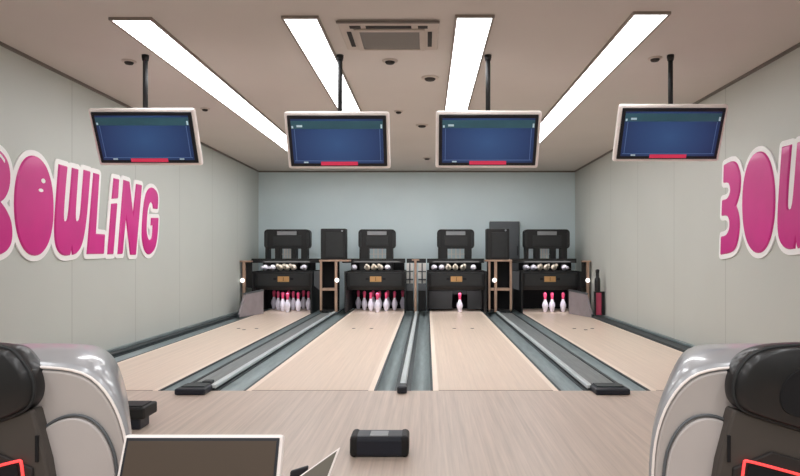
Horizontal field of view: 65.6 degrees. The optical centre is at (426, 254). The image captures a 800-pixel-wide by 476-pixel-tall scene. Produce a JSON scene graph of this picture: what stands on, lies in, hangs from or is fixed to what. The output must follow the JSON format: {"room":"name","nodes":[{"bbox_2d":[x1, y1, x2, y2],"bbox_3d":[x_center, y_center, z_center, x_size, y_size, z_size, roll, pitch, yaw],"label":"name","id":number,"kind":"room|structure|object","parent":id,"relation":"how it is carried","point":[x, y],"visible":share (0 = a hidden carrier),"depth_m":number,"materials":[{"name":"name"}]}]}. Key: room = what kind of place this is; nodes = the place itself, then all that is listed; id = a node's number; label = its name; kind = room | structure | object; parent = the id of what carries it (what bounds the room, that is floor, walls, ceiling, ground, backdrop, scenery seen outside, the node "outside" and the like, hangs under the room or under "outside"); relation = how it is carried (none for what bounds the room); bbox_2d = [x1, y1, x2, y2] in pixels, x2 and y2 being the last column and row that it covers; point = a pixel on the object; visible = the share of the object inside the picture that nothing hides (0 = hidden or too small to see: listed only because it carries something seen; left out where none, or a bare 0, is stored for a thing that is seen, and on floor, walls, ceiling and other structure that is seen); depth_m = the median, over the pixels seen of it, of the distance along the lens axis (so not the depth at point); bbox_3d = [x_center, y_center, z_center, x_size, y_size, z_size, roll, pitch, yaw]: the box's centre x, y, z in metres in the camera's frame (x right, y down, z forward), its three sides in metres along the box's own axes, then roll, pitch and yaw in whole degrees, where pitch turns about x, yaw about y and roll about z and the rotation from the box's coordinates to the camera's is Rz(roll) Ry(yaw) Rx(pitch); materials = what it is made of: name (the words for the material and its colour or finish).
{"room":"games hall","nodes":[
{"label":"games hall","id":0,"kind":"room"},
{"bbox_2d":[0,46,257,349],"bbox_3d":[-3.610,-0.220,4.930,0.120,3.100,16.500,0,0,0],"label":"wall","id":1,"kind":"structure","parent":0,"point":[208,212],"depth_m":7.09,"materials":[{"name":"paint"}]},
{"bbox_2d":[0,145,159,260],"bbox_3d":[-3.534,-0.443,6.444,0.028,1.000,3.509,0,0,0],"label":"wall sign","id":2,"kind":"object","parent":1,"relation":"attached to","point":[60,211],"visible":1,"depth_m":6.12,"materials":[{"name":"plastic"}]},
{"bbox_2d":[0,41,258,171],"bbox_3d":[-3.541,-1.756,4.930,0.018,0.028,16.260,0,0,0],"label":"trim","id":3,"kind":"structure","parent":1,"relation":"attached to","point":[2,44],"depth_m":6.21,"materials":[{"name":"paint"}]},
{"bbox_2d":[126,391,662,475],"bbox_3d":[-0.215,1.170,0.935,6.670,0.120,8.270,0,0,0],"label":"floor","id":4,"kind":"structure","parent":0,"point":[452,433],"depth_m":4.06,"materials":[{"name":"wood"}]},
{"bbox_2d":[0,342,131,475],"bbox_3d":[-1.303,0.672,1.911,0.796,0.876,0.737,0,0,-19],"label":"ball return machine","id":5,"kind":"object","parent":4,"relation":"on","point":[64,407],"visible":0.96,"depth_m":1.68,"materials":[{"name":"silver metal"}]},
{"bbox_2d":[0,342,44,421],"bbox_3d":[-1.282,0.380,1.680,0.485,0.292,0.120,0,0,0],"label":"hood","id":6,"kind":"object","parent":5,"relation":"attached to","point":[22,371],"depth_m":1.64,"materials":[{"name":"plastic"}]},
{"bbox_2d":[128,401,156,429],"bbox_3d":[-1.972,1.034,4.010,0.375,0.152,0.200,0,0,0],"label":"box","id":7,"kind":"object","parent":4,"relation":"on","point":[140,411],"visible":0.45,"depth_m":3.94,"materials":[{"name":"black plastic"}]},
{"bbox_2d":[118,434,284,475],"bbox_3d":[-0.583,0.791,1.656,0.418,0.639,0.288,0,0,0],"label":"monitor","id":8,"kind":"object","parent":4,"relation":"on","point":[142,454],"visible":1,"depth_m":1.59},
{"bbox_2d":[290,448,339,475],"bbox_3d":[-0.310,0.826,1.630,0.136,0.567,0.249,0,0,0],"label":"menu stand","id":9,"kind":"object","parent":4,"relation":"on","point":[324,467],"visible":1,"depth_m":1.68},
{"bbox_2d":[350,429,408,456],"bbox_3d":[-0.262,1.050,3.470,0.324,0.119,0.168,0,0,0],"label":"sensor box","id":10,"kind":"object","parent":4,"relation":"on","point":[363,443],"visible":1,"depth_m":3.39,"materials":[{"name":"black plastic"}]},
{"bbox_2d":[649,342,799,475],"bbox_3d":[1.104,0.672,1.911,0.796,0.876,0.737,0,0,19],"label":"ball return machine","id":11,"kind":"object","parent":4,"relation":"on","point":[724,409],"visible":1,"depth_m":1.66,"materials":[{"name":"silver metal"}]},
{"bbox_2d":[725,342,799,430],"bbox_3d":[1.067,0.380,1.680,0.516,0.292,0.120,0,0,0],"label":"hood","id":12,"kind":"object","parent":11,"relation":"attached to","point":[762,382],"depth_m":1.63,"materials":[{"name":"plastic"}]},
{"bbox_2d":[0,0,799,170],"bbox_3d":[-0.215,-1.830,4.930,6.910,0.120,16.500,0,0,0],"label":"ceiling","id":13,"kind":"structure","parent":0,"point":[538,49],"depth_m":5.50,"materials":[{"name":"paint"}]},
{"bbox_2d":[121,59,136,64],"bbox_3d":[-2.719,-1.752,5.657,0.128,0.034,0.128,0,0,0],"label":"ceiling sensor","id":14,"kind":"object","parent":13,"relation":"attached to","point":[126,61],"visible":1,"depth_m":5.63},
{"bbox_2d":[88,54,202,164],"bbox_3d":[-2.494,-1.292,5.520,0.931,0.956,0.247,0,0,0],"label":"screen","id":15,"kind":"object","parent":13,"relation":"hanging from","point":[145,135],"visible":1,"depth_m":5.48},
{"bbox_2d":[108,17,286,150],"bbox_3d":[-2.208,-1.759,8.315,0.323,0.022,7.406,0,0,0],"label":"recessed light","id":16,"kind":"object","parent":13,"relation":"in","point":[147,31],"visible":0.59,"depth_m":5.86,"materials":[{"name":"plastic"}]},
{"bbox_2d":[200,107,209,111],"bbox_3d":[-2.682,-1.752,7.491,0.112,0.034,0.112,0,0,0],"label":"ceiling sensor","id":17,"kind":"object","parent":13,"relation":"attached to","point":[204,109],"visible":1,"depth_m":7.46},
{"bbox_2d":[281,16,361,110],"bbox_3d":[-0.940,-1.759,8.300,0.276,0.022,7.436,0,0,0],"label":"recessed light","id":18,"kind":"object","parent":13,"relation":"in","point":[309,33],"visible":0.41,"depth_m":5.42,"materials":[{"name":"plastic"}]},
{"bbox_2d":[284,54,390,167],"bbox_3d":[-0.790,-1.277,5.520,0.921,0.986,0.247,0,0,0],"label":"screen","id":19,"kind":"object","parent":13,"relation":"hanging from","point":[315,139],"visible":1,"depth_m":5.47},
{"bbox_2d":[336,20,439,50],"bbox_3d":[-0.295,-1.754,4.977,0.780,0.032,0.646,0,0,0],"label":"air conditioner vent","id":20,"kind":"object","parent":13,"relation":"attached to","point":[362,35],"visible":1,"depth_m":4.91,"materials":[{"name":"paint"}]},
{"bbox_2d":[353,29,424,50],"bbox_3d":[-0.295,-1.744,5.040,0.550,0.012,0.480,0,0,0],"label":"grille","id":21,"kind":"object","parent":20,"relation":"attached to","point":[364,39],"depth_m":5.02,"materials":[{"name":"metal"}]},
{"bbox_2d":[382,58,397,64],"bbox_3d":[-0.337,-1.752,5.642,0.144,0.034,0.144,0,0,0],"label":"ceiling sensor","id":22,"kind":"object","parent":13,"relation":"attached to","point":[389,61],"visible":1,"depth_m":5.61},
{"bbox_2d":[416,124,427,127],"bbox_3d":[-0.068,-1.752,8.441,0.176,0.034,0.176,0,0,0],"label":"ceiling sensor","id":23,"kind":"object","parent":13,"relation":"attached to","point":[417,125],"visible":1,"depth_m":8.40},
{"bbox_2d":[421,75,438,81],"bbox_3d":[0.030,-1.752,6.183,0.176,0.034,0.176,0,0,0],"label":"ceiling sensor","id":24,"kind":"object","parent":13,"relation":"attached to","point":[429,78],"visible":1,"depth_m":6.14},
{"bbox_2d":[444,15,494,110],"bbox_3d":[0.352,-1.759,8.290,0.291,0.022,7.456,0,0,0],"label":"recessed light","id":25,"kind":"object","parent":13,"relation":"in","point":[471,33],"visible":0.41,"depth_m":5.49,"materials":[{"name":"plastic"}]},
{"bbox_2d":[435,54,541,167],"bbox_3d":[0.540,-1.280,5.520,0.926,0.979,0.247,0,0,0],"label":"screen","id":26,"kind":"object","parent":13,"relation":"hanging from","point":[464,139],"visible":1,"depth_m":5.48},
{"bbox_2d":[539,11,670,143],"bbox_3d":[1.635,-1.759,8.260,0.276,0.022,7.516,0,0,0],"label":"recessed light","id":27,"kind":"object","parent":13,"relation":"in","point":[639,25],"visible":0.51,"depth_m":5.63,"materials":[{"name":"plastic"}]},
{"bbox_2d":[648,56,662,61],"bbox_3d":[2.049,-1.752,5.571,0.128,0.034,0.128,0,0,0],"label":"ceiling sensor","id":28,"kind":"object","parent":13,"relation":"attached to","point":[653,58],"visible":1,"depth_m":5.54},
{"bbox_2d":[612,54,727,160],"bbox_3d":[2.156,-1.309,5.520,0.956,0.921,0.247,0,0,0],"label":"screen","id":29,"kind":"object","parent":13,"relation":"hanging from","point":[670,131],"visible":1,"depth_m":5.48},
{"bbox_2d":[258,172,574,312],"bbox_3d":[-0.215,-0.220,13.120,6.670,3.100,0.120,0,0,0],"label":"wall","id":30,"kind":"structure","parent":0,"point":[416,205],"depth_m":13.06,"materials":[{"name":"paint"}]},
{"bbox_2d":[259,171,573,171],"bbox_3d":[-0.215,-1.756,13.051,6.634,0.028,0.018,0,0,0],"label":"trim","id":31,"kind":"structure","parent":30,"relation":"attached to","point":[259,171],"depth_m":13.04,"materials":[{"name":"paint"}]},
{"bbox_2d":[575,47,799,345],"bbox_3d":[3.180,-0.220,4.930,0.120,3.100,16.500,0,0,0],"label":"wall","id":32,"kind":"structure","parent":0,"point":[651,230],"depth_m":7.21,"materials":[{"name":"paint"}]},
{"bbox_2d":[574,42,799,171],"bbox_3d":[3.111,-1.756,4.930,0.018,0.028,16.260,0,0,0],"label":"trim","id":33,"kind":"structure","parent":32,"relation":"attached to","point":[796,46],"depth_m":6.12,"materials":[{"name":"paint"}]},
{"bbox_2d":[719,136,799,258],"bbox_3d":[3.105,-0.486,4.880,0.026,1.065,3.438,0,0,0],"label":"wall sign","id":34,"kind":"object","parent":32,"relation":"attached to","point":[760,206],"visible":1,"depth_m":5.71,"materials":[{"name":"plastic"}]},
{"bbox_3d":[-0.215,1.280,4.930,6.670,0.100,16.260,0,0,0],"label":"floor","id":35,"kind":"structure","parent":0,"visible":0},
{"bbox_2d":[106,311,238,356],"bbox_3d":[-3.485,1.140,8.960,0.126,0.180,7.780,0,0,0],"label":"kerb","id":36,"kind":"object","parent":35,"relation":"on","point":[125,348],"visible":0.13,"depth_m":8.22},
{"bbox_2d":[240,260,252,297],"bbox_3d":[-3.435,0.577,11.777,0.210,0.944,0.165,0,0,0],"label":"frame","id":37,"kind":"object","parent":36,"relation":"on","point":[246,279],"visible":0.9,"depth_m":11.83,"materials":[{"name":"brown wood"}]},
{"bbox_2d":[114,309,269,362],"bbox_3d":[-3.305,1.169,8.960,0.228,0.122,7.780,0,0,0],"label":"gutter","id":38,"kind":"object","parent":35,"relation":"on","point":[139,351],"visible":0.26,"depth_m":8.14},
{"bbox_2d":[117,309,310,390],"bbox_3d":[-2.695,1.169,8.960,0.990,0.122,7.780,0,0,0],"label":"lane","id":39,"kind":"object","parent":35,"relation":"on","point":[154,370],"visible":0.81,"depth_m":7.13,"materials":[{"name":"wood"}]},
{"bbox_2d":[236,289,263,317],"bbox_3d":[-3.232,0.879,11.332,0.063,0.458,0.828,0,0,17],"label":"plate","id":40,"kind":"object","parent":39,"relation":"on","point":[252,302],"visible":1,"depth_m":11.33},
{"bbox_2d":[271,290,275,308],"bbox_3d":[-3.152,0.918,12.770,0.121,0.382,0.121,0,0,0],"label":"pin","id":41,"kind":"object","parent":39,"relation":"on","point":[273,300],"visible":0.91,"depth_m":12.74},
{"bbox_2d":[275,291,280,309],"bbox_3d":[-3.000,0.918,12.508,0.121,0.382,0.121,0,0,0],"label":"pin","id":42,"kind":"object","parent":39,"relation":"on","point":[277,303],"visible":0.91,"depth_m":12.48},
{"bbox_2d":[280,292,284,310],"bbox_3d":[-2.847,0.918,12.244,0.121,0.382,0.121,0,0,0],"label":"pin","id":43,"kind":"object","parent":39,"relation":"on","point":[282,303],"visible":0.94,"depth_m":12.21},
{"bbox_2d":[251,229,320,312],"bbox_3d":[-2.750,0.301,12.310,1.380,1.612,1.120,0,0,0],"label":"pinsetter","id":44,"kind":"object","parent":39,"relation":"on","point":[297,280],"visible":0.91,"depth_m":12.19,"materials":[{"name":"black metal"}]},
{"bbox_2d":[260,265,267,269],"bbox_3d":[-3.180,0.245,12.150,0.121,0.118,0.383,0,0,0],"label":"pin","id":45,"kind":"object","parent":44,"relation":"in","point":[264,267],"visible":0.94,"depth_m":12.13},
{"bbox_2d":[268,264,275,269],"bbox_3d":[-3.033,0.245,12.150,0.121,0.118,0.383,0,0,0],"label":"pin","id":46,"kind":"object","parent":44,"relation":"in","point":[272,267],"visible":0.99,"depth_m":12.14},
{"bbox_2d":[276,264,282,269],"bbox_3d":[-2.892,0.236,12.155,0.121,0.138,0.380,0,0,0],"label":"pin","id":47,"kind":"object","parent":44,"relation":"in","point":[279,266],"visible":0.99,"depth_m":12.14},
{"bbox_2d":[255,272,309,289],"bbox_3d":[-2.755,0.496,12.030,1.090,0.352,0.299,0,0,0],"label":"hood","id":48,"kind":"object","parent":44,"relation":"attached to","point":[263,280],"depth_m":11.89,"materials":[{"name":"black metal"}]},
{"bbox_2d":[256,270,314,271],"bbox_3d":[-2.755,0.312,12.160,1.050,0.015,0.480,0,0,0],"label":"tray","id":49,"kind":"object","parent":44,"relation":"on","point":[260,270],"depth_m":12.07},
{"bbox_2d":[282,264,289,269],"bbox_3d":[-2.762,0.236,12.156,0.121,0.138,0.380,0,0,0],"label":"pin","id":50,"kind":"object","parent":44,"relation":"in","point":[286,267],"visible":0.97,"depth_m":12.14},
{"bbox_2d":[263,263,315,270],"bbox_3d":[-2.755,0.390,12.415,1.050,0.560,0.030,0,0,0],"label":"tray","id":51,"kind":"object","parent":44,"relation":"on","point":[312,266],"depth_m":12.40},
{"bbox_2d":[268,270,316,307],"bbox_3d":[-2.755,0.709,12.860,1.090,0.797,0.020,0,0,0],"label":"curtain","id":52,"kind":"object","parent":44,"relation":"hanging from","point":[270,295],"depth_m":12.85,"materials":[{"name":"black"}]},
{"bbox_2d":[289,264,296,269],"bbox_3d":[-2.628,0.236,12.156,0.121,0.138,0.379,0,0,0],"label":"pin","id":53,"kind":"object","parent":44,"relation":"in","point":[292,266],"visible":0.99,"depth_m":12.15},
{"bbox_2d":[314,271,319,289],"bbox_3d":[-2.120,0.494,11.950,0.110,0.368,0.040,0,0,0],"label":"plate","id":54,"kind":"object","parent":44,"relation":"attached to","point":[316,273],"visible":0.98,"depth_m":11.93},
{"bbox_2d":[284,293,290,312],"bbox_3d":[-2.695,0.918,11.980,0.121,0.382,0.121,0,0,0],"label":"pin","id":55,"kind":"object","parent":39,"relation":"on","point":[287,305],"visible":1,"depth_m":11.95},
{"bbox_2d":[290,291,295,309],"bbox_3d":[-2.695,0.918,12.508,0.121,0.382,0.121,0,0,0],"label":"pin","id":56,"kind":"object","parent":39,"relation":"on","point":[293,301],"visible":0.95,"depth_m":12.48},
{"bbox_2d":[295,292,300,310],"bbox_3d":[-2.543,0.918,12.244,0.121,0.382,0.121,0,0,0],"label":"pin","id":57,"kind":"object","parent":39,"relation":"on","point":[298,303],"visible":1,"depth_m":12.21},
{"bbox_2d":[301,290,305,308],"bbox_3d":[-2.543,0.918,12.770,0.121,0.382,0.121,0,0,0],"label":"pin","id":58,"kind":"object","parent":39,"relation":"on","point":[303,301],"visible":0.93,"depth_m":12.74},
{"bbox_2d":[306,291,309,309],"bbox_3d":[-2.390,0.918,12.508,0.121,0.382,0.121,0,0,0],"label":"pin","id":59,"kind":"object","parent":39,"relation":"on","point":[308,292],"visible":0.84,"depth_m":12.48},
{"bbox_2d":[158,309,328,390],"bbox_3d":[-2.112,1.169,8.960,0.173,0.122,7.780,0,0,0],"label":"gutter","id":60,"kind":"object","parent":35,"relation":"on","point":[188,379],"visible":0.17,"depth_m":6.86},
{"bbox_2d":[175,311,334,394],"bbox_3d":[-1.872,1.141,8.300,0.292,0.178,6.800,0,0,0],"label":"track","id":61,"kind":"object","parent":35,"relation":"on","point":[215,379],"visible":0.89,"depth_m":6.30,"materials":[{"name":"metal"}]},
{"bbox_2d":[216,308,355,390],"bbox_3d":[-1.605,1.169,8.960,0.248,0.122,7.780,0,0,0],"label":"gutter","id":62,"kind":"object","parent":35,"relation":"on","point":[243,382],"visible":0.54,"depth_m":6.82,"materials":[{"name":"metal"}]},
{"bbox_2d":[246,309,403,390],"bbox_3d":[-0.958,1.169,8.960,1.044,0.122,7.780,0,0,0],"label":"lane","id":63,"kind":"object","parent":35,"relation":"on","point":[351,355],"visible":0.91,"depth_m":6.71,"materials":[{"name":"wood"}]},
{"bbox_2d":[355,290,360,308],"bbox_3d":[-1.415,0.918,12.770,0.121,0.382,0.121,0,0,0],"label":"pin","id":64,"kind":"object","parent":63,"relation":"on","point":[358,301],"visible":1,"depth_m":12.74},
{"bbox_2d":[361,291,366,309],"bbox_3d":[-1.263,0.918,12.508,0.121,0.382,0.121,0,0,0],"label":"pin","id":65,"kind":"object","parent":63,"relation":"on","point":[364,302],"visible":1,"depth_m":12.48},
{"bbox_2d":[368,292,373,310],"bbox_3d":[-1.110,0.918,12.244,0.121,0.382,0.121,0,0,0],"label":"pin","id":66,"kind":"object","parent":63,"relation":"on","point":[370,303],"visible":1,"depth_m":12.21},
{"bbox_2d":[372,290,375,308],"bbox_3d":[-1.110,0.918,12.770,0.121,0.382,0.121,0,0,0],"label":"pin","id":67,"kind":"object","parent":63,"relation":"on","point":[373,291],"visible":0.64,"depth_m":12.74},
{"bbox_2d":[342,229,406,312],"bbox_3d":[-1.033,0.301,12.310,1.254,1.612,1.120,0,0,0],"label":"pinsetter","id":68,"kind":"object","parent":63,"relation":"on","point":[394,279],"visible":0.96,"depth_m":12.18,"materials":[{"name":"black metal"}]},
{"bbox_2d":[347,272,403,289],"bbox_3d":[-0.985,0.496,12.030,1.110,0.352,0.299,0,0,0],"label":"hood","id":69,"kind":"object","parent":68,"relation":"attached to","point":[355,280],"depth_m":11.89,"materials":[{"name":"black metal"}]},
{"bbox_2d":[348,270,403,271],"bbox_3d":[-0.985,0.312,12.160,1.070,0.015,0.480,0,0,0],"label":"tray","id":70,"kind":"object","parent":68,"relation":"on","point":[349,270],"depth_m":11.92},
{"bbox_2d":[351,263,404,270],"bbox_3d":[-0.985,0.390,12.415,1.070,0.560,0.030,0,0,0],"label":"tray","id":71,"kind":"object","parent":68,"relation":"on","point":[396,266],"depth_m":12.40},
{"bbox_2d":[353,270,405,307],"bbox_3d":[-0.985,0.709,12.860,1.110,0.797,0.020,0,0,0],"label":"curtain","id":72,"kind":"object","parent":68,"relation":"hanging from","point":[398,292],"depth_m":12.85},
{"bbox_2d":[377,264,382,269],"bbox_3d":[-0.920,0.236,12.156,0.121,0.138,0.380,0,0,0],"label":"pin","id":73,"kind":"object","parent":68,"relation":"in","point":[379,266],"visible":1,"depth_m":12.14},
{"bbox_2d":[374,293,380,312],"bbox_3d":[-0.958,0.918,11.980,0.121,0.382,0.121,0,0,0],"label":"pin","id":74,"kind":"object","parent":63,"relation":"on","point":[377,306],"visible":1,"depth_m":11.95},
{"bbox_2d":[378,291,381,309],"bbox_3d":[-0.958,0.918,12.508,0.121,0.382,0.121,0,0,0],"label":"pin","id":75,"kind":"object","parent":63,"relation":"on","point":[379,292],"visible":0.66,"depth_m":12.48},
{"bbox_2d":[383,292,388,310],"bbox_3d":[-0.806,0.918,12.244,0.121,0.382,0.121,0,0,0],"label":"pin","id":76,"kind":"object","parent":63,"relation":"on","point":[386,303],"visible":1,"depth_m":12.21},
{"bbox_2d":[386,290,390,308],"bbox_3d":[-0.806,0.918,12.770,0.121,0.382,0.121,0,0,0],"label":"pin","id":77,"kind":"object","parent":63,"relation":"on","point":[387,291],"visible":0.55,"depth_m":12.74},
{"bbox_2d":[392,291,397,309],"bbox_3d":[-0.653,0.918,12.508,0.121,0.382,0.121,0,0,0],"label":"pin","id":78,"kind":"object","parent":63,"relation":"on","point":[394,302],"visible":1,"depth_m":12.48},
{"bbox_2d":[400,290,403,308],"bbox_3d":[-0.501,0.918,12.770,0.121,0.382,0.121,0,0,0],"label":"pin","id":79,"kind":"object","parent":63,"relation":"on","point":[402,291],"visible":0.8,"depth_m":12.74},
{"bbox_2d":[319,260,350,311],"bbox_3d":[-1.768,0.589,11.947,0.575,0.998,0.345,0,0,0],"label":"stand","id":80,"kind":"object","parent":35,"relation":"on","point":[329,269],"visible":0.96,"depth_m":12.10,"materials":[{"name":"brown wood"}]},
{"bbox_2d":[321,229,346,259],"bbox_3d":[-1.790,-0.207,11.951,0.480,0.595,0.278,0,0,0],"label":"control box","id":81,"kind":"object","parent":80,"relation":"on","point":[333,241],"visible":1,"depth_m":11.82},
{"bbox_2d":[374,310,414,390],"bbox_3d":[-0.341,1.169,8.960,0.189,0.122,7.780,0,0,0],"label":"gutter","id":82,"kind":"object","parent":35,"relation":"on","point":[389,377],"visible":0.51,"depth_m":6.83,"materials":[{"name":"metal"}]},
{"bbox_2d":[397,311,418,393],"bbox_3d":[-0.200,1.140,8.325,0.090,0.180,6.750,0,0,0],"label":"rail","id":83,"kind":"object","parent":35,"relation":"on","point":[403,385],"visible":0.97,"depth_m":6.31,"materials":[{"name":"silver metal"}]},
{"bbox_2d":[406,259,425,312],"bbox_3d":[-0.210,0.590,12.020,0.380,1.039,0.360,0,0,0],"label":"divider","id":84,"kind":"object","parent":35,"relation":"on","point":[421,262],"visible":0.94,"depth_m":12.02,"materials":[{"name":"brown wood"}]},
{"bbox_2d":[408,308,432,390],"bbox_3d":[-0.052,1.169,8.960,0.203,0.122,7.780,0,0,0],"label":"gutter","id":85,"kind":"object","parent":35,"relation":"on","point":[421,379],"visible":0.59,"depth_m":6.83,"materials":[{"name":"metal"}]},
{"bbox_2d":[429,309,558,390],"bbox_3d":[0.564,1.169,8.960,1.027,0.122,7.780,0,0,0],"label":"lane","id":86,"kind":"object","parent":35,"relation":"on","point":[469,352],"visible":0.88,"depth_m":6.71,"materials":[{"name":"wood"}]},
{"bbox_2d":[427,229,486,312],"bbox_3d":[0.565,0.301,12.310,1.138,1.612,1.120,0,0,0],"label":"pinsetter","id":87,"kind":"object","parent":86,"relation":"on","point":[467,279],"visible":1,"depth_m":12.14,"materials":[{"name":"black metal"}]},
{"bbox_2d":[429,263,480,269],"bbox_3d":[0.565,0.390,12.415,1.050,0.560,0.030,0,0,0],"label":"tray","id":88,"kind":"object","parent":87,"relation":"on","point":[478,265],"depth_m":12.40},
{"bbox_2d":[429,290,481,308],"bbox_3d":[0.562,0.885,12.270,1.055,0.370,0.060,0,0,0],"label":"board","id":89,"kind":"object","parent":87,"relation":"attached to","point":[438,299],"visible":1,"depth_m":12.24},
{"bbox_2d":[429,270,483,271],"bbox_3d":[0.565,0.312,12.160,1.050,0.015,0.480,0,0,0],"label":"tray","id":90,"kind":"object","parent":87,"relation":"on","point":[429,270],"depth_m":12.06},
{"bbox_2d":[428,271,484,289],"bbox_3d":[0.565,0.496,12.030,1.090,0.352,0.299,0,0,0],"label":"hood","id":91,"kind":"object","parent":87,"relation":"attached to","point":[437,280],"depth_m":11.89,"materials":[{"name":"black metal"}]},
{"bbox_2d":[460,264,465,269],"bbox_3d":[0.708,0.236,12.156,0.121,0.138,0.380,0,0,0],"label":"pin","id":92,"kind":"object","parent":87,"relation":"in","point":[463,266],"visible":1,"depth_m":12.14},
{"bbox_2d":[457,293,462,311],"bbox_3d":[0.635,0.918,12.020,0.121,0.382,0.121,0,0,0],"label":"pin","id":93,"kind":"object","parent":86,"relation":"on","point":[459,303],"visible":1,"depth_m":11.99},
{"bbox_2d":[484,260,511,311],"bbox_3d":[1.365,0.589,11.947,0.510,0.998,0.345,0,0,0],"label":"stand","id":94,"kind":"object","parent":35,"relation":"on","point":[499,272],"visible":1,"depth_m":12.10,"materials":[{"name":"brown wood"}]},
{"bbox_2d":[485,229,508,259],"bbox_3d":[1.355,-0.207,11.951,0.440,0.595,0.278,0,0,0],"label":"control box","id":95,"kind":"object","parent":94,"relation":"on","point":[496,240],"visible":1,"depth_m":11.82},
{"bbox_2d":[489,221,519,313],"bbox_3d":[1.620,0.265,12.967,0.620,1.930,0.165,0,0,0],"label":"tall cabinet","id":96,"kind":"object","parent":35,"relation":"on","point":[513,226],"visible":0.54,"depth_m":12.90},
{"bbox_2d":[480,309,586,390],"bbox_3d":[1.194,1.169,8.960,0.231,0.122,7.780,0,0,0],"label":"gutter","id":97,"kind":"object","parent":35,"relation":"on","point":[559,378],"visible":0.48,"depth_m":6.80,"materials":[{"name":"metal"}]},
{"bbox_2d":[496,311,629,394],"bbox_3d":[1.467,1.141,8.300,0.322,0.178,6.800,0,0,0],"label":"track","id":98,"kind":"object","parent":35,"relation":"on","point":[589,377],"visible":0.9,"depth_m":6.30,"materials":[{"name":"metal"}]},
{"bbox_2d":[506,309,650,390],"bbox_3d":[1.732,1.169,8.960,0.193,0.122,7.780,0,0,0],"label":"gutter","id":99,"kind":"object","parent":35,"relation":"on","point":[619,377],"visible":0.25,"depth_m":6.84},
{"bbox_2d":[523,309,682,390],"bbox_3d":[2.375,1.169,8.960,1.090,0.122,7.780,0,0,0],"label":"lane","id":100,"kind":"object","parent":35,"relation":"on","point":[649,363],"visible":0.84,"depth_m":7.60,"materials":[{"name":"wood"}]},
{"bbox_2d":[542,292,547,311],"bbox_3d":[2.300,0.918,12.070,0.121,0.382,0.121,0,0,0],"label":"pin","id":101,"kind":"object","parent":100,"relation":"on","point":[545,303],"visible":1,"depth_m":12.04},
{"bbox_2d":[510,229,581,312],"bbox_3d":[2.280,0.301,12.310,1.300,1.612,1.120,0,0,0],"label":"pinsetter","id":102,"kind":"object","parent":100,"relation":"on","point":[533,284],"visible":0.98,"depth_m":12.19,"materials":[{"name":"black metal"}]},
{"bbox_2d":[512,271,518,289],"bbox_3d":[1.708,0.494,11.950,0.135,0.369,0.040,0,0,0],"label":"plate","id":103,"kind":"object","parent":102,"relation":"attached to","point":[515,274],"visible":0.97,"depth_m":11.93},
{"bbox_2d":[530,264,537,269],"bbox_3d":[2.096,0.245,12.150,0.121,0.118,0.383,0,0,0],"label":"pin","id":104,"kind":"object","parent":102,"relation":"in","point":[532,267],"visible":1,"depth_m":12.15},
{"bbox_2d":[518,270,566,307],"bbox_3d":[2.360,0.709,12.860,1.090,0.797,0.020,0,0,0],"label":"curtain","id":105,"kind":"object","parent":102,"relation":"hanging from","point":[531,298],"depth_m":12.85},
{"bbox_2d":[519,263,570,269],"bbox_3d":[2.360,0.390,12.415,1.050,0.560,0.030,0,0,0],"label":"tray","id":106,"kind":"object","parent":102,"relation":"on","point":[520,264],"depth_m":12.40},
{"bbox_2d":[543,264,549,269],"bbox_3d":[2.356,0.236,12.155,0.121,0.138,0.380,0,0,0],"label":"pin","id":107,"kind":"object","parent":102,"relation":"in","point":[546,267],"visible":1,"depth_m":12.14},
{"bbox_2d":[519,270,576,271],"bbox_3d":[2.360,0.312,12.160,1.050,0.015,0.480,0,0,0],"label":"tray","id":108,"kind":"object","parent":102,"relation":"on","point":[519,270],"depth_m":12.00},
{"bbox_2d":[523,272,577,289],"bbox_3d":[2.360,0.496,12.030,1.090,0.352,0.299,0,0,0],"label":"hood","id":109,"kind":"object","parent":102,"relation":"attached to","point":[531,280],"depth_m":11.89,"materials":[{"name":"black metal"}]},
{"bbox_2d":[551,264,557,269],"bbox_3d":[2.498,0.236,12.155,0.121,0.138,0.380,0,0,0],"label":"pin","id":110,"kind":"object","parent":102,"relation":"in","point":[554,266],"visible":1,"depth_m":12.14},
{"bbox_2d":[562,265,568,269],"bbox_3d":[2.705,0.245,12.150,0.121,0.118,0.383,0,0,0],"label":"pin","id":111,"kind":"object","parent":102,"relation":"on","point":[564,267],"visible":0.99,"depth_m":12.14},
{"bbox_2d":[549,292,554,311],"bbox_3d":[2.435,0.918,12.070,0.121,0.382,0.121,0,0,0],"label":"pin","id":112,"kind":"object","parent":100,"relation":"on","point":[551,304],"visible":1,"depth_m":12.04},
{"bbox_2d":[560,292,565,311],"bbox_3d":[2.660,0.918,12.120,0.121,0.382,0.121,0,0,0],"label":"pin","id":113,"kind":"object","parent":100,"relation":"on","point":[563,303],"visible":1,"depth_m":12.09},
{"bbox_2d":[568,289,593,317],"bbox_3d":[2.822,0.879,11.332,0.063,0.458,0.828,0,0,-17],"label":"plate","id":114,"kind":"object","parent":100,"relation":"on","point":[579,303],"visible":1,"depth_m":11.35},
{"bbox_2d":[592,311,694,351],"bbox_3d":[3.022,1.140,8.960,0.191,0.180,7.780,0,0,0],"label":"gutter","id":115,"kind":"object","parent":35,"relation":"on","point":[676,344],"visible":0.18,"depth_m":8.46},
{"bbox_2d":[581,260,590,297],"bbox_3d":[3.022,0.592,11.777,0.155,0.973,0.165,0,0,0],"label":"frame","id":116,"kind":"object","parent":115,"relation":"on","point":[584,263],"visible":0.89,"depth_m":11.83,"materials":[{"name":"brown wood"}]},
{"bbox_2d":[594,291,604,314],"bbox_3d":[3.015,0.845,10.860,0.170,0.410,0.080,0,0,0],"label":"post","id":117,"kind":"object","parent":115,"relation":"on","point":[599,297],"visible":1,"depth_m":10.84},
{"bbox_2d":[594,269,599,291],"bbox_3d":[2.985,0.445,10.860,0.100,0.390,0.098,0,0,0],"label":"bottle","id":118,"kind":"object","parent":117,"relation":"on","point":[597,279],"visible":1,"depth_m":10.83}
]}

